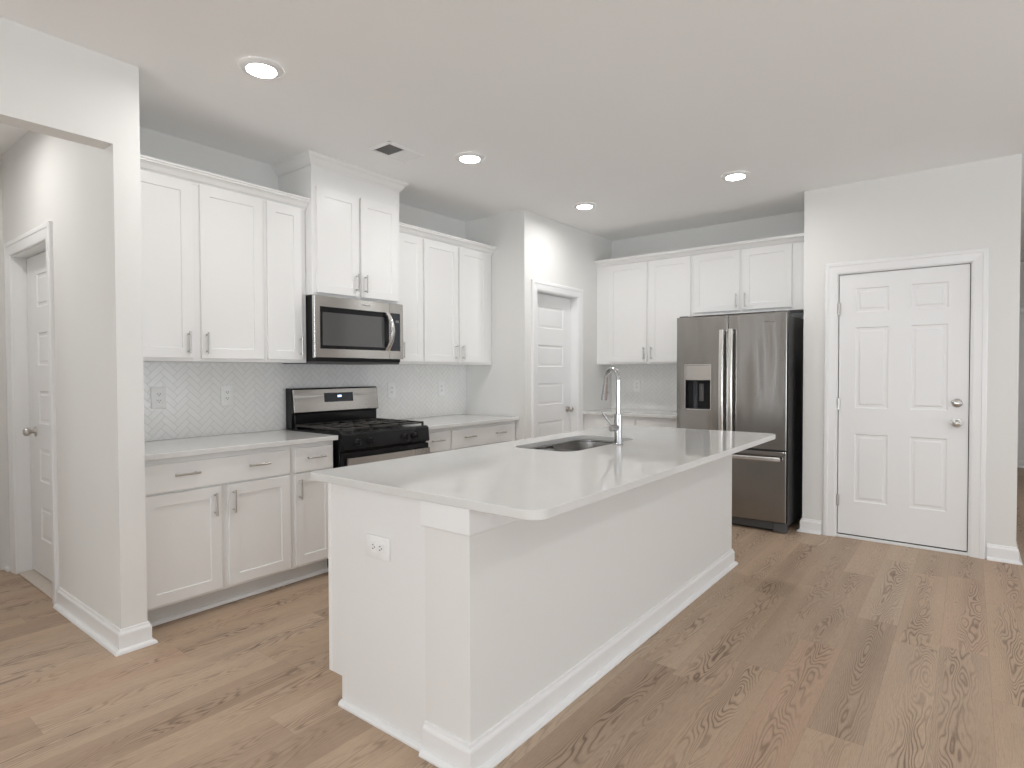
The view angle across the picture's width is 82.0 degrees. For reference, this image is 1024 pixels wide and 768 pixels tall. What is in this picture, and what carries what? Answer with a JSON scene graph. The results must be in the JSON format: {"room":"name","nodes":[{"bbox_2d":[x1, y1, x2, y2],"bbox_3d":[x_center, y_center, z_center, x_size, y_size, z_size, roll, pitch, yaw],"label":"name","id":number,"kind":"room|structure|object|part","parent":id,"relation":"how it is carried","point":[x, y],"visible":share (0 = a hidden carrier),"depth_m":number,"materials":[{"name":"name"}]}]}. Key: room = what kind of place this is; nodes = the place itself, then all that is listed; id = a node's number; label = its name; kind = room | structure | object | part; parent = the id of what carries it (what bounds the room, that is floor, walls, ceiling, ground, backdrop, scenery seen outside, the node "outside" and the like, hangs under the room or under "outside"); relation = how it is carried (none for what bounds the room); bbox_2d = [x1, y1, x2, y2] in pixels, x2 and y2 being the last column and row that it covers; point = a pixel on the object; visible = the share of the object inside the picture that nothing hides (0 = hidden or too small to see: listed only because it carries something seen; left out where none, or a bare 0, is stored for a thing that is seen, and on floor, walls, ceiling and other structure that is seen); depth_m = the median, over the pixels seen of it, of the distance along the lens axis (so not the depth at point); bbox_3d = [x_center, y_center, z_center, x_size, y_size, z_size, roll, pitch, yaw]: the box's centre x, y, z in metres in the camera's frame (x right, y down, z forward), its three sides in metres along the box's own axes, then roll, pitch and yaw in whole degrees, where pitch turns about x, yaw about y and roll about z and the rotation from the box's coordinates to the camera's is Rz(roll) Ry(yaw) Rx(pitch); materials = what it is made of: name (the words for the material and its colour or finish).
{"room":"kitchen","nodes":[
{"label":"kitchen","id":0,"kind":"room"},
{"bbox_2d":[0,154,9,569],"bbox_3d":[-3.869,-0.127,3.348,0.120,2.743,1.741,1,1,38],"label":"wall","id":1,"kind":"structure","parent":0,"point":[4,478],"depth_m":3.90,"materials":[{"name":"white paint"}]},
{"bbox_2d":[4,552,10,571],"bbox_3d":[-3.328,1.178,3.898,0.084,0.108,0.033,1,1,38],"label":"baseboard","id":2,"kind":"structure","parent":1,"relation":"attached to","point":[7,568],"depth_m":3.90,"materials":[{"name":"white wood"}]},
{"bbox_2d":[0,17,112,148],"bbox_3d":[-2.298,-1.285,2.188,0.115,0.391,1.380,1,1,38],"label":"wall","id":3,"kind":"structure","parent":0,"point":[50,85],"depth_m":2.53,"materials":[{"name":"white paint"}]},
{"bbox_2d":[2,58,146,628],"bbox_3d":[-2.556,-0.131,3.360,1.938,2.743,0.111,1,1,38],"label":"wall","id":4,"kind":"structure","parent":0,"point":[91,196],"depth_m":2.88,"materials":[{"name":"white paint"}]},
{"bbox_2d":[4,221,58,604],"bbox_3d":[-2.880,0.165,3.606,0.934,2.142,0.131,1,1,38],"label":"door","id":5,"kind":"structure","parent":4,"relation":"in","point":[28,258],"depth_m":3.78,"materials":[{"name":"white paint"}]},
{"bbox_3d":[-3.072,0.304,3.752,0.066,0.066,0.066,1,1,38],"label":"knob","id":6,"kind":"part","parent":5,"relation":"part of","materials":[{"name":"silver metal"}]},
{"bbox_2d":[53,587,157,656],"bbox_3d":[-2.126,1.191,3.055,0.925,0.108,0.177,1,1,38],"label":"baseboard","id":7,"kind":"structure","parent":4,"relation":"attached to","point":[117,641],"depth_m":2.84,"materials":[{"name":"white wood"}]},
{"bbox_2d":[140,127,466,440],"bbox_3d":[-1.402,-0.159,4.559,0.128,2.743,3.199,1,1,38],"label":"wall","id":8,"kind":"structure","parent":0,"point":[193,408],"depth_m":4.00,"materials":[{"name":"tile"}]},
{"bbox_2d":[151,387,165,408],"bbox_3d":[-2.116,0.083,3.532,0.008,0.130,0.084,1,1,38],"label":"wall outlet","id":9,"kind":"object","parent":8,"relation":"attached to","point":[158,394],"visible":1,"depth_m":3.53,"materials":[{"name":"white plastic"}]},
{"bbox_2d":[156,392,161,396],"bbox_3d":[-2.115,0.064,3.531,0.002,0.029,0.034,1,1,38],"label":"receptacle","id":10,"kind":"object","parent":9,"relation":"attached to","point":[158,394],"depth_m":3.53,"materials":[{"name":"white plastic"}]},
{"bbox_2d":[140,170,264,362],"bbox_3d":[-1.930,-0.645,3.467,0.384,1.028,0.842,1,1,38],"label":"upper cabinet","id":11,"kind":"object","parent":8,"relation":"attached to","point":[202,245],"visible":0.82,"depth_m":3.40,"materials":[{"name":"white paint"}]},
{"bbox_3d":[-1.941,-0.643,3.212,0.018,0.998,0.377,1,1,38],"label":"door","id":12,"kind":"part","parent":11,"relation":"part of","materials":[{"name":"white paint"}]},
{"bbox_3d":[-1.821,-0.235,3.330,0.036,0.125,0.010,1,1,38],"label":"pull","id":13,"kind":"part","parent":11,"relation":"part of","materials":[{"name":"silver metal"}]},
{"bbox_3d":[-1.758,-0.237,3.410,0.036,0.125,0.010,1,1,38],"label":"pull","id":14,"kind":"part","parent":11,"relation":"part of","materials":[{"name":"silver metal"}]},
{"bbox_2d":[140,154,309,210],"bbox_3d":[-1.709,-1.181,3.471,0.058,0.074,1.139,1,1,38],"label":"crown molding","id":15,"kind":"structure","parent":11,"relation":"attached to","point":[149,164],"depth_m":3.46,"materials":[{"name":"white paint"}]},
{"bbox_3d":[-1.681,-0.650,3.547,0.018,0.998,0.379,1,1,38],"label":"door","id":16,"kind":"part","parent":11,"relation":"part of","materials":[{"name":"white paint"}]},
{"bbox_2d":[221,386,233,405],"bbox_3d":[-1.863,0.076,3.858,0.008,0.130,0.084,1,1,38],"label":"wall outlet","id":17,"kind":"object","parent":8,"relation":"attached to","point":[227,396],"visible":1,"depth_m":3.85,"materials":[{"name":"white plastic"}]},
{"bbox_2d":[255,201,305,362],"bbox_3d":[-1.581,-0.655,3.916,0.384,1.028,0.294,1,1,38],"label":"upper cabinet","id":18,"kind":"object","parent":8,"relation":"attached to","point":[283,225],"visible":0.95,"depth_m":3.81,"materials":[{"name":"white paint"}]},
{"bbox_3d":[-1.387,-0.248,3.888,0.036,0.125,0.010,1,1,38],"label":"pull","id":19,"kind":"part","parent":18,"relation":"part of","materials":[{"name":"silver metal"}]},
{"bbox_2d":[271,150,408,303],"bbox_3d":[-1.228,-1.065,4.306,0.454,0.922,0.862,1,1,38],"label":"upper cabinet","id":20,"kind":"object","parent":8,"relation":"attached to","point":[352,246],"visible":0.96,"depth_m":4.11,"materials":[{"name":"white paint"}]},
{"bbox_3d":[-1.196,-0.966,4.052,0.018,0.704,0.338,1,1,38],"label":"door","id":21,"kind":"part","parent":20,"relation":"part of","materials":[{"name":"white paint"}]},
{"bbox_3d":[-1.231,-1.491,4.298,0.448,0.069,0.862,1,1,38],"label":"crown","id":22,"kind":"part","parent":20,"relation":"part of","materials":[{"name":"white paint"}]},
{"bbox_2d":[283,294,402,364],"bbox_3d":[-1.207,-0.372,4.290,0.499,0.455,0.768,1,1,38],"label":"microwave","id":23,"kind":"object","parent":20,"relation":"attached to","point":[339,331],"visible":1,"depth_m":4.12,"materials":[{"name":"silver metal"}]},
{"bbox_3d":[-1.113,-0.387,4.132,0.026,0.414,0.635,1,1,38],"label":"door","id":24,"kind":"part","parent":23,"relation":"part of","materials":[{"name":"silver metal"}]},
{"bbox_3d":[-0.899,-0.387,4.338,0.074,0.280,0.034,0,1,24],"label":"handle","id":25,"kind":"part","parent":23,"relation":"part of","materials":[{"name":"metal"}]},
{"bbox_3d":[-0.878,-0.388,4.419,0.004,0.277,0.094,1,1,38],"label":"touch panel","id":26,"kind":"part","parent":23,"relation":"part of","materials":[{"name":"black glass"}]},
{"bbox_3d":[-0.877,-0.394,4.436,0.026,0.414,0.131,1,1,38],"label":"control panel","id":27,"kind":"part","parent":23,"relation":"part of","materials":[{"name":"silver metal"}]},
{"bbox_3d":[-1.087,-0.712,4.153,0.036,0.125,0.010,1,1,38],"label":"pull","id":28,"kind":"part","parent":20,"relation":"part of","materials":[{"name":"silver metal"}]},
{"bbox_3d":[-0.975,-0.973,4.336,0.018,0.704,0.338,1,1,38],"label":"door","id":29,"kind":"part","parent":20,"relation":"part of","materials":[{"name":"white paint"}]},
{"bbox_2d":[388,382,395,397],"bbox_3d":[-1.010,0.051,4.955,0.008,0.130,0.084,1,1,38],"label":"wall outlet","id":30,"kind":"object","parent":8,"relation":"attached to","point":[391,385],"visible":1,"depth_m":4.95,"materials":[{"name":"white plastic"}]},
{"bbox_2d":[390,233,422,364],"bbox_3d":[-0.929,-0.674,4.754,0.384,1.028,0.295,1,1,38],"label":"upper cabinet","id":31,"kind":"object","parent":8,"relation":"attached to","point":[411,247],"visible":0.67,"depth_m":4.68,"materials":[{"name":"white paint"}]},
{"bbox_2d":[438,381,444,395],"bbox_3d":[-0.648,0.041,5.420,0.008,0.130,0.084,1,1,38],"label":"wall outlet","id":32,"kind":"object","parent":8,"relation":"attached to","point":[441,384],"visible":1,"depth_m":5.42,"materials":[{"name":"white plastic"}]},
{"bbox_2d":[399,239,491,364],"bbox_3d":[-0.568,-0.685,5.218,0.384,1.028,0.878,1,1,38],"label":"upper cabinet","id":33,"kind":"object","parent":8,"relation":"attached to","point":[457,320],"visible":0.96,"depth_m":5.07,"materials":[{"name":"white paint"}]},
{"bbox_3d":[-0.593,-0.682,4.946,0.018,0.998,0.398,1,1,38],"label":"door","id":34,"kind":"part","parent":33,"relation":"part of","materials":[{"name":"white paint"}]},
{"bbox_2d":[399,222,495,255],"bbox_3d":[-0.528,-1.215,4.990,0.058,0.074,1.175,1,1,38],"label":"crown molding","id":35,"kind":"structure","parent":33,"relation":"attached to","point":[404,228],"depth_m":4.93,"materials":[{"name":"white paint"}]},
{"bbox_3d":[-0.343,-0.689,5.268,0.018,0.998,0.375,1,1,38],"label":"door","id":36,"kind":"part","parent":33,"relation":"part of","materials":[{"name":"white paint"}]},
{"bbox_2d":[465,212,514,416],"bbox_3d":[-0.177,-0.183,5.559,0.595,2.743,0.115,1,1,38],"label":"wall","id":37,"kind":"structure","parent":0,"point":[490,389],"depth_m":5.43,"materials":[{"name":"white paint"}]},
{"bbox_2d":[0,0,1023,261],"bbox_3d":[1.084,-1.543,2.796,8.550,0.080,15.200,1,1,38],"label":"ceiling","id":38,"kind":"structure","parent":0,"point":[638,111],"depth_m":3.03,"materials":[{"name":"paint"}]},
{"bbox_2d":[238,57,283,78],"bbox_3d":[-1.186,-1.488,2.791,0.200,0.014,0.200,1,1,38],"label":"recessed light","id":39,"kind":"object","parent":38,"relation":"in","point":[258,67],"visible":1,"depth_m":2.78,"materials":[{"name":"plastic"}]},
{"bbox_2d":[369,141,423,161],"bbox_3d":[-0.752,-1.512,3.851,0.200,0.012,0.300,1,1,38],"label":"ceiling vent","id":40,"kind":"object","parent":38,"relation":"in","point":[390,149],"visible":1,"depth_m":3.84,"materials":[{"name":"white metal"}]},
{"bbox_2d":[376,145,401,154],"bbox_3d":[-0.792,-1.515,3.800,0.162,0.004,0.130,1,1,38],"label":"grille","id":41,"kind":"object","parent":40,"relation":"attached to","point":[382,149],"depth_m":3.80,"materials":[{"name":"grey metal"}]},
{"bbox_2d":[455,152,484,163],"bbox_3d":[-0.284,-1.515,3.962,0.200,0.014,0.200,1,1,38],"label":"recessed light","id":42,"kind":"object","parent":38,"relation":"in","point":[465,157],"visible":1,"depth_m":3.95,"materials":[{"name":"plastic"}]},
{"bbox_2d":[573,202,595,209],"bbox_3d":[0.632,-1.541,5.118,0.200,0.014,0.200,1,1,38],"label":"recessed light","id":43,"kind":"object","parent":38,"relation":"in","point":[585,205],"visible":1,"depth_m":5.10,"materials":[{"name":"plastic"}]},
{"bbox_2d":[721,171,749,180],"bbox_3d":[1.647,-1.528,4.343,0.200,0.014,0.200,1,1,38],"label":"recessed light","id":44,"kind":"object","parent":38,"relation":"in","point":[736,175],"visible":1,"depth_m":4.33,"materials":[{"name":"plastic"}]},
{"bbox_2d":[0,468,1023,767],"bbox_3d":[1.093,1.269,2.853,8.550,0.060,15.200,1,1,38],"label":"floor","id":45,"kind":"structure","parent":0,"point":[813,650],"depth_m":2.49,"materials":[{"name":"brown wood"}]},
{"bbox_2d":[145,445,290,621],"bbox_3d":[-1.816,0.803,3.411,0.660,0.866,0.842,1,1,38],"label":"base cabinet","id":46,"kind":"object","parent":45,"relation":"on","point":[218,525],"visible":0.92,"depth_m":3.20,"materials":[{"name":"white paint"}]},
{"bbox_3d":[-1.712,0.841,3.080,0.018,0.560,0.387,1,1,38],"label":"door","id":47,"kind":"part","parent":46,"relation":"part of","materials":[{"name":"white paint"}]},
{"bbox_3d":[-1.686,0.467,3.063,0.036,0.010,0.125,1,1,38],"label":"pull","id":48,"kind":"part","parent":46,"relation":"part of","materials":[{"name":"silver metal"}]},
{"bbox_3d":[-1.596,0.649,3.182,0.036,0.125,0.010,1,1,38],"label":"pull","id":49,"kind":"part","parent":46,"relation":"part of","materials":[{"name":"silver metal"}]},
{"bbox_3d":[-1.586,0.474,3.236,0.018,0.145,0.801,1,1,38],"label":"drawer","id":50,"kind":"part","parent":46,"relation":"part of","materials":[{"name":"white paint"}]},
{"bbox_3d":[-1.534,0.648,3.262,0.036,0.125,0.010,1,1,38],"label":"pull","id":51,"kind":"part","parent":46,"relation":"part of","materials":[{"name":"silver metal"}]},
{"bbox_2d":[150,568,328,626],"bbox_3d":[-1.545,1.226,3.423,0.018,0.020,1.112,1,1,38],"label":"trim","id":52,"kind":"structure","parent":46,"relation":"attached to","point":[241,596],"depth_m":3.37,"materials":[{"name":"white wood"}]},
{"bbox_2d":[145,430,337,460],"bbox_3d":[-1.726,0.352,3.529,0.649,0.029,1.156,1,1,38],"label":"countertop","id":53,"kind":"structure","parent":46,"relation":"on","point":[182,447],"depth_m":3.43,"materials":[{"name":"white stone"}]},
{"bbox_3d":[-1.454,0.834,3.412,0.018,0.560,0.375,1,1,38],"label":"door","id":54,"kind":"part","parent":46,"relation":"part of","materials":[{"name":"white paint"}]},
{"bbox_3d":[-1.445,0.460,3.373,0.036,0.010,0.125,1,1,38],"label":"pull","id":55,"kind":"part","parent":46,"relation":"part of","materials":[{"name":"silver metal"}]},
{"bbox_2d":[285,441,332,580],"bbox_3d":[-1.464,0.793,3.863,0.660,0.866,0.302,1,1,38],"label":"base cabinet","id":56,"kind":"object","parent":45,"relation":"on","point":[309,498],"visible":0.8,"depth_m":3.66,"materials":[{"name":"white paint"}]},
{"bbox_3d":[-1.283,0.640,3.585,0.036,0.125,0.010,1,1,38],"label":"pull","id":57,"kind":"part","parent":56,"relation":"part of","materials":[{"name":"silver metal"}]},
{"bbox_3d":[-1.237,0.828,3.691,0.018,0.560,0.268,1,1,38],"label":"door","id":58,"kind":"part","parent":56,"relation":"part of","materials":[{"name":"white paint"}]},
{"bbox_3d":[-1.238,0.464,3.683,0.018,0.145,0.268,1,1,38],"label":"drawer","id":59,"kind":"part","parent":56,"relation":"part of","materials":[{"name":"white paint"}]},
{"bbox_3d":[-1.216,0.453,3.667,0.036,0.010,0.125,1,1,38],"label":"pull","id":60,"kind":"part","parent":56,"relation":"part of","materials":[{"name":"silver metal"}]},
{"bbox_2d":[286,386,429,565],"bbox_3d":[-1.096,0.622,4.278,0.708,1.190,0.758,1,1,38],"label":"gas range","id":61,"kind":"object","parent":45,"relation":"on","point":[349,413],"visible":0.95,"depth_m":4.19,"materials":[{"name":"black metal"}]},
{"bbox_3d":[-1.313,0.257,4.441,0.015,0.097,0.723,1,1,38],"label":"vent trim","id":62,"kind":"part","parent":61,"relation":"part of","materials":[{"name":"black metal"}]},
{"bbox_3d":[-1.005,0.382,3.856,0.035,0.046,0.046,1,1,38],"label":"knob","id":63,"kind":"part","parent":61,"relation":"part of","materials":[{"name":"black plastic"}]},
{"bbox_2d":[292,424,424,434],"bbox_3d":[-1.093,0.307,4.268,0.573,0.033,0.758,1,1,38],"label":"cooktop","id":64,"kind":"object","parent":61,"relation":"in","point":[331,429],"depth_m":4.08,"materials":[{"name":"metal"}]},
{"bbox_3d":[-0.940,0.381,3.940,0.035,0.046,0.046,1,1,38],"label":"knob","id":65,"kind":"part","parent":61,"relation":"part of","materials":[{"name":"black plastic"}]},
{"bbox_3d":[-0.866,0.748,4.102,0.042,0.615,0.752,1,1,38],"label":"oven door","id":66,"kind":"part","parent":61,"relation":"part of","materials":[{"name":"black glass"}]},
{"bbox_3d":[-0.865,0.374,4.092,0.048,0.120,0.758,1,1,38],"label":"control panel","id":67,"kind":"part","parent":61,"relation":"part of","materials":[{"name":"black metal"}]},
{"bbox_3d":[-0.834,0.495,4.071,0.043,0.046,0.722,1,1,38],"label":"oven handle","id":68,"kind":"part","parent":61,"relation":"part of","materials":[{"name":"silver metal"}]},
{"bbox_2d":[425,428,449,453],"bbox_3d":[-0.798,0.774,4.720,0.660,0.866,0.287,1,1,38],"label":"drawer","id":69,"kind":"object","parent":45,"relation":"on","point":[439,439],"visible":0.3,"depth_m":4.54,"materials":[{"name":"white paint"}]},
{"bbox_2d":[449,421,514,449],"bbox_3d":[-0.447,0.763,5.171,0.660,0.866,0.855,1,1,38],"label":"base cabinet","id":70,"kind":"object","parent":45,"relation":"on","point":[461,437],"visible":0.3,"depth_m":4.93,"materials":[{"name":"white paint"}]},
{"bbox_2d":[401,414,518,429],"bbox_3d":[-0.542,0.317,5.052,0.649,0.029,1.149,1,1,38],"label":"countertop","id":71,"kind":"structure","parent":70,"relation":"on","point":[438,422],"depth_m":5.02,"materials":[{"name":"white stone"}]},
{"bbox_2d":[328,442,737,767],"bbox_3d":[0.386,0.802,3.148,0.790,0.866,2.696,1,1,38],"label":"kitchen island","id":72,"kind":"object","parent":45,"relation":"on","point":[478,629],"visible":0.68,"depth_m":2.19,"materials":[{"name":"white paint"}]},
{"bbox_2d":[366,533,389,561],"bbox_3d":[-0.492,0.598,2.157,0.132,0.084,0.008,1,1,38],"label":"wall outlet","id":73,"kind":"object","parent":72,"relation":"attached to","point":[378,547],"visible":1,"depth_m":2.15,"materials":[{"name":"white plastic"}]},
{"bbox_2d":[371,541,375,551],"bbox_3d":[-0.508,0.598,2.168,0.029,0.034,0.002,1,1,38],"label":"receptacle","id":74,"kind":"object","parent":73,"relation":"attached to","point":[373,543],"depth_m":2.17,"materials":[{"name":"white plastic"}]},
{"bbox_2d":[378,543,382,553],"bbox_3d":[-0.477,0.598,2.144,0.029,0.034,0.002,1,1,38],"label":"receptacle","id":75,"kind":"object","parent":73,"relation":"attached to","point":[380,545],"depth_m":2.14,"materials":[{"name":"white plastic"}]},
{"bbox_3d":[-0.486,1.248,2.162,0.473,0.020,0.018,1,1,38],"label":"shoe molding","id":76,"kind":"part","parent":72,"relation":"part of","materials":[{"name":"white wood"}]},
{"bbox_3d":[0.081,0.742,3.383,0.019,0.754,2.628,1,1,38],"label":"frame","id":77,"kind":"part","parent":72,"relation":"part of","materials":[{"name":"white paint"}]},
{"bbox_3d":[0.593,0.414,2.978,0.223,0.086,2.658,1,1,38],"label":"cap trim","id":78,"kind":"part","parent":72,"relation":"part of","materials":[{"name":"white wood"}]},
{"bbox_2d":[310,425,774,519],"bbox_3d":[0.444,0.354,3.100,1.140,0.030,2.677,1,1,38],"label":"island countertop","id":79,"kind":"structure","parent":72,"relation":"on","point":[511,479],"depth_m":2.42,"materials":[{"name":"white stone"}]},
{"bbox_2d":[529,440,613,451],"bbox_3d":[0.371,0.466,3.377,0.418,0.202,0.810,1,1,38],"label":"sink","id":80,"kind":"object","parent":79,"relation":"in","point":[579,445],"visible":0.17,"depth_m":3.70,"materials":[{"name":"metal"}]},
{"bbox_3d":[0.243,0.476,3.208,0.393,0.190,0.354,1,1,38],"label":"bowl","id":81,"kind":"part","parent":80,"relation":"part of","materials":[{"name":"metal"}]},
{"bbox_3d":[0.487,0.469,3.523,0.393,0.190,0.404,1,1,38],"label":"bowl","id":82,"kind":"part","parent":80,"relation":"part of","materials":[{"name":"metal"}]},
{"bbox_2d":[601,367,623,444],"bbox_3d":[0.562,0.118,3.307,0.124,0.432,0.204,0,1,8],"label":"faucet","id":83,"kind":"object","parent":79,"relation":"on","point":[617,427],"visible":1,"depth_m":3.25,"materials":[{"name":"silver metal"}]},
{"bbox_3d":[0.521,0.190,3.225,0.068,0.085,0.013,0,1,-12],"label":"lever","id":84,"kind":"part","parent":83,"relation":"part of","materials":[{"name":"silver metal"}]},
{"bbox_3d":[0.605,1.184,2.986,0.238,0.108,2.696,1,1,38],"label":"baseboard","id":85,"kind":"part","parent":72,"relation":"part of","materials":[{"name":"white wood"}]},
{"bbox_2d":[583,414,676,429],"bbox_3d":[1.325,0.742,5.965,1.064,0.866,0.662,1,1,38],"label":"base cabinet","id":86,"kind":"object","parent":45,"relation":"on","point":[589,421],"visible":0.09,"depth_m":5.74,"materials":[{"name":"white paint"}]},
{"bbox_3d":[1.018,0.414,5.834,0.435,0.145,0.018,1,1,38],"label":"drawer","id":87,"kind":"part","parent":86,"relation":"part of","materials":[{"name":"white paint"}]},
{"bbox_2d":[583,408,676,418],"bbox_3d":[1.329,0.293,5.959,1.069,0.029,0.649,1,1,38],"label":"countertop","id":88,"kind":"structure","parent":86,"relation":"on","point":[610,411],"depth_m":5.83,"materials":[{"name":"white stone"}]},
{"bbox_3d":[1.380,0.418,5.552,0.438,0.145,0.018,1,1,38],"label":"drawer","id":89,"kind":"part","parent":86,"relation":"part of","materials":[{"name":"white paint"}]},
{"bbox_2d":[677,310,803,532],"bbox_3d":[2.035,0.296,5.223,0.902,1.784,0.867,1,1,38],"label":"refrigerator","id":90,"kind":"object","parent":45,"relation":"on","point":[739,372],"visible":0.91,"depth_m":4.85,"materials":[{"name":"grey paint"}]},
{"bbox_3d":[1.615,0.026,5.103,0.233,0.393,0.042,1,1,38],"label":"dispenser frame","id":91,"kind":"part","parent":90,"relation":"part of","materials":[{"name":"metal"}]},
{"bbox_3d":[1.616,-0.098,5.103,0.218,0.131,0.037,1,1,38],"label":"dispenser panel","id":92,"kind":"part","parent":90,"relation":"part of","materials":[{"name":"silver metal"}]},
{"bbox_3d":[1.645,-0.027,5.090,0.443,1.103,0.056,1,1,38],"label":"door","id":93,"kind":"part","parent":90,"relation":"part of","materials":[{"name":"silver metal"}]},
{"bbox_3d":[1.753,0.004,4.930,0.034,0.913,0.068,1,1,38],"label":"handle","id":94,"kind":"part","parent":90,"relation":"part of","materials":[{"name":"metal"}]},
{"bbox_3d":[1.811,0.002,4.884,0.034,0.917,0.068,1,1,38],"label":"handle","id":95,"kind":"part","parent":90,"relation":"part of","materials":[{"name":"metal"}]},
{"bbox_3d":[2.003,-0.023,4.812,0.455,1.103,0.056,1,1,38],"label":"door","id":96,"kind":"part","parent":90,"relation":"part of","materials":[{"name":"silver metal"}]},
{"bbox_3d":[1.829,0.821,4.966,0.902,0.566,0.056,1,1,38],"label":"freezer drawer","id":97,"kind":"part","parent":90,"relation":"part of","materials":[{"name":"silver metal"}]},
{"bbox_2d":[514,210,611,439],"bbox_3d":[0.564,-0.193,5.933,0.115,2.743,1.615,1,1,38],"label":"wall","id":98,"kind":"structure","parent":0,"point":[548,250],"depth_m":5.57,"materials":[{"name":"white paint"}]},
{"bbox_2d":[531,279,582,437],"bbox_3d":[0.408,0.115,5.722,0.136,2.137,0.884,1,1,38],"label":"door","id":99,"kind":"structure","parent":98,"relation":"in","point":[556,310],"depth_m":5.79,"materials":[{"name":"white wood"}]},
{"bbox_3d":[0.586,0.254,5.952,0.066,0.066,0.066,1,1,38],"label":"knob","id":100,"kind":"part","parent":99,"relation":"part of","materials":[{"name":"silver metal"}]},
{"bbox_2d":[611,211,803,410],"bbox_3d":[1.960,-0.198,5.941,2.309,2.743,0.128,1,1,38],"label":"wall","id":101,"kind":"structure","parent":0,"point":[791,223],"depth_m":6.13,"materials":[{"name":"white paint"}]},
{"bbox_2d":[633,379,640,390],"bbox_3d":[1.342,0.015,6.340,0.084,0.130,0.008,1,1,38],"label":"wall outlet","id":102,"kind":"object","parent":101,"relation":"attached to","point":[636,382],"visible":1,"depth_m":6.34,"materials":[{"name":"white plastic"}]},
{"bbox_2d":[597,256,693,364],"bbox_3d":[1.395,-0.721,6.054,1.035,1.032,0.384,1,1,38],"label":"upper cabinet","id":103,"kind":"object","parent":101,"relation":"attached to","point":[639,305],"visible":0.92,"depth_m":5.92,"materials":[{"name":"white paint"}]},
{"bbox_3d":[1.181,-0.723,6.034,0.432,1.002,0.018,1,1,38],"label":"door","id":104,"kind":"part","parent":103,"relation":"part of","materials":[{"name":"white paint"}]},
{"bbox_3d":[1.539,-0.718,5.755,0.417,1.002,0.018,1,1,38],"label":"door","id":105,"kind":"part","parent":103,"relation":"part of","materials":[{"name":"white paint"}]},
{"bbox_2d":[594,233,803,268],"bbox_3d":[1.699,-1.247,5.595,2.069,0.074,0.058,1,1,38],"label":"crown molding","id":106,"kind":"structure","parent":103,"relation":"attached to","point":[798,238],"depth_m":5.50,"materials":[{"name":"white paint"}]},
{"bbox_2d":[692,243,803,316],"bbox_3d":[2.211,-0.935,5.415,1.032,0.582,0.384,1,1,38],"label":"upper cabinet","id":107,"kind":"object","parent":101,"relation":"attached to","point":[768,279],"visible":0.93,"depth_m":5.28,"materials":[{"name":"white paint"}]},
{"bbox_3d":[1.896,-0.943,5.473,0.427,0.543,0.018,1,1,38],"label":"door","id":108,"kind":"part","parent":107,"relation":"part of","materials":[{"name":"white paint"}]},
{"bbox_3d":[2.247,-0.939,5.200,0.411,0.543,0.018,1,1,38],"label":"door","id":109,"kind":"part","parent":107,"relation":"part of","materials":[{"name":"white paint"}]},
{"bbox_2d":[802,154,1021,558],"bbox_3d":[3.069,-0.174,4.606,1.322,2.743,0.635,1,1,38],"label":"wall","id":110,"kind":"structure","parent":0,"point":[973,205],"depth_m":4.19,"materials":[{"name":"white paint"}]},
{"bbox_2d":[797,518,821,534],"bbox_3d":[2.456,1.141,4.826,0.176,0.108,0.248,1,1,38],"label":"baseboard","id":111,"kind":"structure","parent":110,"relation":"attached to","point":[811,526],"depth_m":4.73,"materials":[{"name":"white wood"}]},
{"bbox_2d":[823,247,988,558],"bbox_3d":[2.891,0.132,4.390,1.004,2.142,0.172,1,1,38],"label":"door","id":112,"kind":"structure","parent":110,"relation":"in","point":[906,337],"depth_m":4.34,"materials":[{"name":"white wood"}]},
{"bbox_3d":[3.125,0.276,4.144,0.066,0.066,0.066,1,1,38],"label":"knob","id":113,"kind":"part","parent":112,"relation":"part of","materials":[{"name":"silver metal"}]},
{"bbox_2d":[987,542,1022,564],"bbox_3d":[3.464,1.152,4.156,0.186,0.108,0.428,1,1,38],"label":"baseboard","id":114,"kind":"structure","parent":110,"relation":"attached to","point":[998,553],"depth_m":4.00,"materials":[{"name":"white wood"}]},
{"bbox_2d":[1020,262,1023,313],"bbox_3d":[7.033,-0.250,7.778,5.044,2.743,0.120,1,1,38],"label":"wall","id":115,"kind":"structure","parent":0,"point":[1021,263],"depth_m":7.86,"materials":[{"name":"white paint"}]},
{"bbox_2d":[1017,307,1023,460],"bbox_3d":[7.086,0.051,7.651,1.092,2.146,0.026,1,1,38],"label":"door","id":116,"kind":"structure","parent":115,"relation":"in","point":[1020,457],"depth_m":7.87,"materials":[{"name":"white wood"}]},
{"bbox_2d":[1017,461,1023,467],"bbox_3d":[7.780,1.078,7.130,3.044,0.108,0.033,1,1,38],"label":"baseboard","id":117,"kind":"structure","parent":115,"relation":"attached to","point":[1020,464],"depth_m":7.89,"materials":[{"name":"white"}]}
]}

